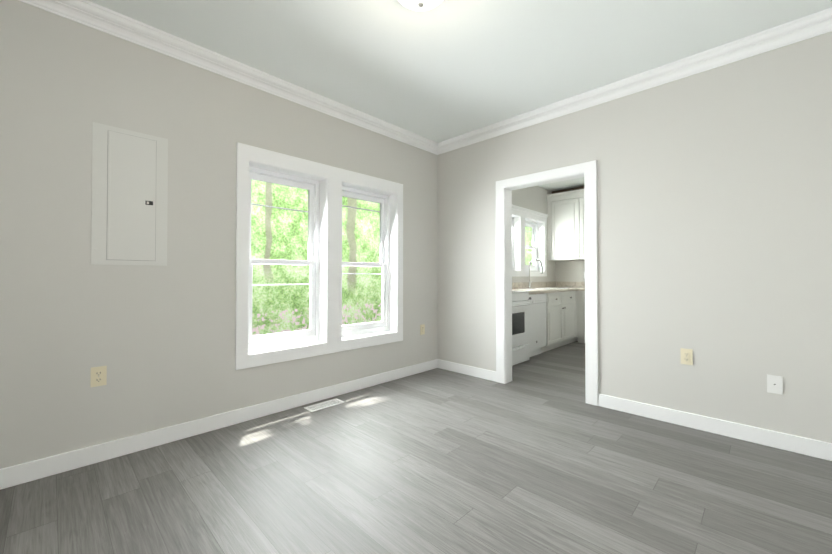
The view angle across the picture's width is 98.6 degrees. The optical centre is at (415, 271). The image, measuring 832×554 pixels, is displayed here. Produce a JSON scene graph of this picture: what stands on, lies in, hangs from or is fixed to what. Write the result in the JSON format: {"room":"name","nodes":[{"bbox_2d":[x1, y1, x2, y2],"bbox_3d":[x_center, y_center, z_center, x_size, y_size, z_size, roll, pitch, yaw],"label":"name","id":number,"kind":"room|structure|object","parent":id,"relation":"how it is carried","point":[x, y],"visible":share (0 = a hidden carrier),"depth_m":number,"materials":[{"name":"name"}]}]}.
{"room":"empty dining room","nodes":[
{"label":"empty dining room","id":0,"kind":"room"},
{"bbox_2d":[0,0,555,468],"bbox_3d":[-0.013,-0.189,4.230,0.200,2.700,7.660,-1,-1,44],"label":"wall","id":1,"kind":"structure","parent":0,"point":[158,342],"depth_m":2.29,"materials":[{"name":"grey paint"}]},
{"bbox_2d":[90,366,106,387],"bbox_3d":[-1.900,0.626,2.142,0.008,0.116,0.072,-1,-1,44],"label":"duplex electrical outlet","id":2,"kind":"object","parent":1,"relation":"attached to","point":[98,376],"visible":1,"depth_m":2.14,"materials":[{"name":"beige plastic"}]},
{"bbox_2d":[91,122,167,265],"bbox_3d":[-1.794,-0.468,2.259,0.015,0.850,0.377,-1,-1,44],"label":"breaker panel","id":3,"kind":"object","parent":1,"relation":"attached to","point":[129,197],"visible":1,"depth_m":2.25,"materials":[{"name":"white paint"}]},
{"bbox_2d":[0,359,439,489],"bbox_3d":[-1.131,1.093,2.916,0.017,0.105,4.000,-1,-1,44],"label":"baseboard","id":4,"kind":"structure","parent":1,"relation":"attached to","point":[14,475],"depth_m":2.41,"materials":[{"name":"white paint"}]},
{"bbox_2d":[18,0,441,154],"bbox_3d":[-1.108,-1.502,2.925,0.085,0.105,4.000,-1,-1,44],"label":"crown molding","id":5,"kind":"structure","parent":1,"relation":"attached to","point":[100,18],"depth_m":2.56,"materials":[{"name":"white paint"}]},
{"bbox_2d":[235,142,402,369],"bbox_3d":[-0.829,-0.114,3.394,0.233,1.718,1.729,-1,-1,44],"label":"double window","id":6,"kind":"structure","parent":1,"relation":"in","point":[327,332],"depth_m":3.29,"materials":[{"name":"white paint"}]},
{"bbox_2d":[420,324,424,334],"bbox_3d":[0.076,0.670,4.160,0.008,0.116,0.072,-1,-1,44],"label":"duplex electrical outlet","id":7,"kind":"object","parent":1,"relation":"attached to","point":[422,329],"visible":1,"depth_m":4.16,"materials":[{"name":"beige plastic"}]},
{"bbox_2d":[512,205,548,276],"bbox_3d":[1.678,-0.486,5.937,0.263,1.123,1.838,-1,-1,44],"label":"kitchen window","id":8,"kind":"structure","parent":1,"relation":"in","point":[524,217],"depth_m":6.13,"materials":[{"name":"white paint"}]},
{"bbox_2d":[0,341,831,553],"bbox_3d":[1.209,1.196,3.017,3.620,0.100,7.660,-1,-1,44],"label":"floor","id":9,"kind":"structure","parent":0,"point":[537,454],"depth_m":1.89,"materials":[{"name":"grey laminate"}]},
{"bbox_2d":[304,398,343,411],"bbox_3d":[-0.786,1.145,3.081,0.130,0.004,0.320,-1,-1,44],"label":"floor vent","id":10,"kind":"object","parent":9,"relation":"in","point":[322,405],"visible":1,"depth_m":3.07,"materials":[{"name":"white metal"}]},
{"bbox_2d":[512,291,529,365],"bbox_3d":[0.997,0.615,4.575,0.686,1.100,0.760,-1,-1,44],"label":"range oven","id":11,"kind":"object","parent":9,"relation":"on","point":[520,327],"visible":0.15,"depth_m":4.47,"materials":[{"name":"white metal"}]},
{"bbox_2d":[527,293,546,356],"bbox_3d":[1.454,0.738,5.102,0.600,0.868,0.610,-1,-1,44],"label":"dishwasher","id":12,"kind":"object","parent":9,"relation":"on","point":[538,340],"visible":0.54,"depth_m":4.94,"materials":[{"name":"white metal"}]},
{"bbox_2d":[512,282,576,352],"bbox_3d":[1.820,0.672,5.497,0.630,1.009,1.710,-1,-1,44],"label":"base cabinet","id":13,"kind":"object","parent":9,"relation":"on","point":[565,313],"depth_m":5.55,"materials":[{"name":"white paint"}]},
{"bbox_2d":[528,259,542,287],"bbox_3d":[1.975,0.023,5.861,0.256,0.479,0.128,-1,-1,44],"label":"gooseneck faucet","id":14,"kind":"object","parent":13,"relation":"on","point":[532,260],"visible":1,"depth_m":5.88,"materials":[{"name":"silver metal"}]},
{"bbox_2d":[577,282,584,342],"bbox_3d":[3.602,0.671,5.410,3.297,1.009,0.658,-1,-1,44],"label":"base cabinet","id":15,"kind":"object","parent":9,"relation":"on","point":[580,285],"depth_m":5.90,"materials":[{"name":"white paint"}]},
{"bbox_2d":[88,0,831,191],"bbox_3d":[1.209,-1.603,3.051,3.620,0.100,7.660,-1,-1,44],"label":"ceiling","id":16,"kind":"structure","parent":0,"point":[444,70],"depth_m":2.43,"materials":[{"name":"white paint"}]},
{"bbox_2d":[398,0,443,10],"bbox_3d":[0.026,-1.490,1.912,0.352,0.153,0.352,-1,-1,44],"label":"flush-mount light fixture","id":17,"kind":"object","parent":16,"relation":"attached to","point":[420,5],"visible":1,"depth_m":1.94,"materials":[{"name":"white glass"}]},
{"bbox_2d":[552,186,583,193],"bbox_3d":[3.777,-1.479,5.615,3.298,0.084,0.159,-1,-1,44],"label":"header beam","id":18,"kind":"structure","parent":16,"relation":"attached to","point":[570,189],"depth_m":6.49,"materials":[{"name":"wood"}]},
{"bbox_2d":[555,260,584,281],"bbox_3d":[3.875,-0.171,5.699,3.300,2.700,0.120,-1,-1,44],"label":"wall","id":19,"kind":"structure","parent":0,"point":[570,271],"depth_m":6.61,"materials":[{"name":"grey paint"}]},
{"bbox_2d":[547,189,584,260],"bbox_3d":[2.937,-0.799,6.303,1.124,1.169,0.338,-1,-1,44],"label":"upper cabinet","id":20,"kind":"object","parent":19,"relation":"attached to","point":[566,232],"depth_m":6.34,"materials":[{"name":"white paint"}]},
{"bbox_2d":[437,31,831,442],"bbox_3d":[1.482,-0.201,3.256,3.300,2.700,0.120,-1,-1,44],"label":"wall","id":21,"kind":"structure","parent":0,"point":[714,219],"depth_m":2.60,"materials":[{"name":"grey paint"}]},
{"bbox_2d":[436,359,495,381],"bbox_3d":[0.563,1.107,4.046,0.799,0.105,0.014,-1,-1,44],"label":"baseboard","id":22,"kind":"structure","parent":21,"relation":"attached to","point":[451,366],"depth_m":4.01,"materials":[{"name":"white paint"}]},
{"bbox_2d":[496,160,597,405],"bbox_3d":[1.253,0.096,3.477,0.997,2.112,0.158,-1,-1,44],"label":"door frame","id":23,"kind":"structure","parent":21,"relation":"attached to","point":[587,171],"depth_m":3.44,"materials":[{"name":"white paint"}]},
{"bbox_2d":[438,7,831,152],"bbox_3d":[1.410,-1.499,3.198,3.120,0.105,0.085,-1,-1,44],"label":"crown molding","id":24,"kind":"structure","parent":21,"relation":"attached to","point":[818,23],"depth_m":2.71,"materials":[{"name":"white paint"}]},
{"bbox_2d":[680,348,692,364],"bbox_3d":[2.001,0.627,2.646,0.072,0.116,0.008,-1,-1,44],"label":"duplex electrical outlet","id":25,"kind":"object","parent":21,"relation":"attached to","point":[686,356],"visible":1,"depth_m":2.64,"materials":[{"name":"beige plastic"}]},
{"bbox_2d":[598,393,831,460],"bbox_3d":[2.078,1.089,2.563,1.442,0.105,0.014,-1,-1,44],"label":"baseboard","id":26,"kind":"structure","parent":21,"relation":"attached to","point":[793,443],"depth_m":2.48,"materials":[{"name":"white paint"}]},
{"bbox_2d":[767,374,782,394],"bbox_3d":[2.331,0.731,2.324,0.072,0.116,0.006,-1,-1,44],"label":"outlet plate","id":27,"kind":"object","parent":21,"relation":"attached to","point":[774,384],"visible":1,"depth_m":2.32,"materials":[{"name":"white plastic"}]},
{"label":"outside","id":28,"kind":"structure","parent":0,"visible":0},
{"bbox_2d":[251,179,532,335],"bbox_3d":[3.203,-1.473,13.819,0.001,8.500,38.000,-1,-1,44],"label":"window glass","id":29,"kind":"object","parent":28,"point":[275,301],"depth_m":7.86,"materials":[{"name":"clear glass"}]}
]}

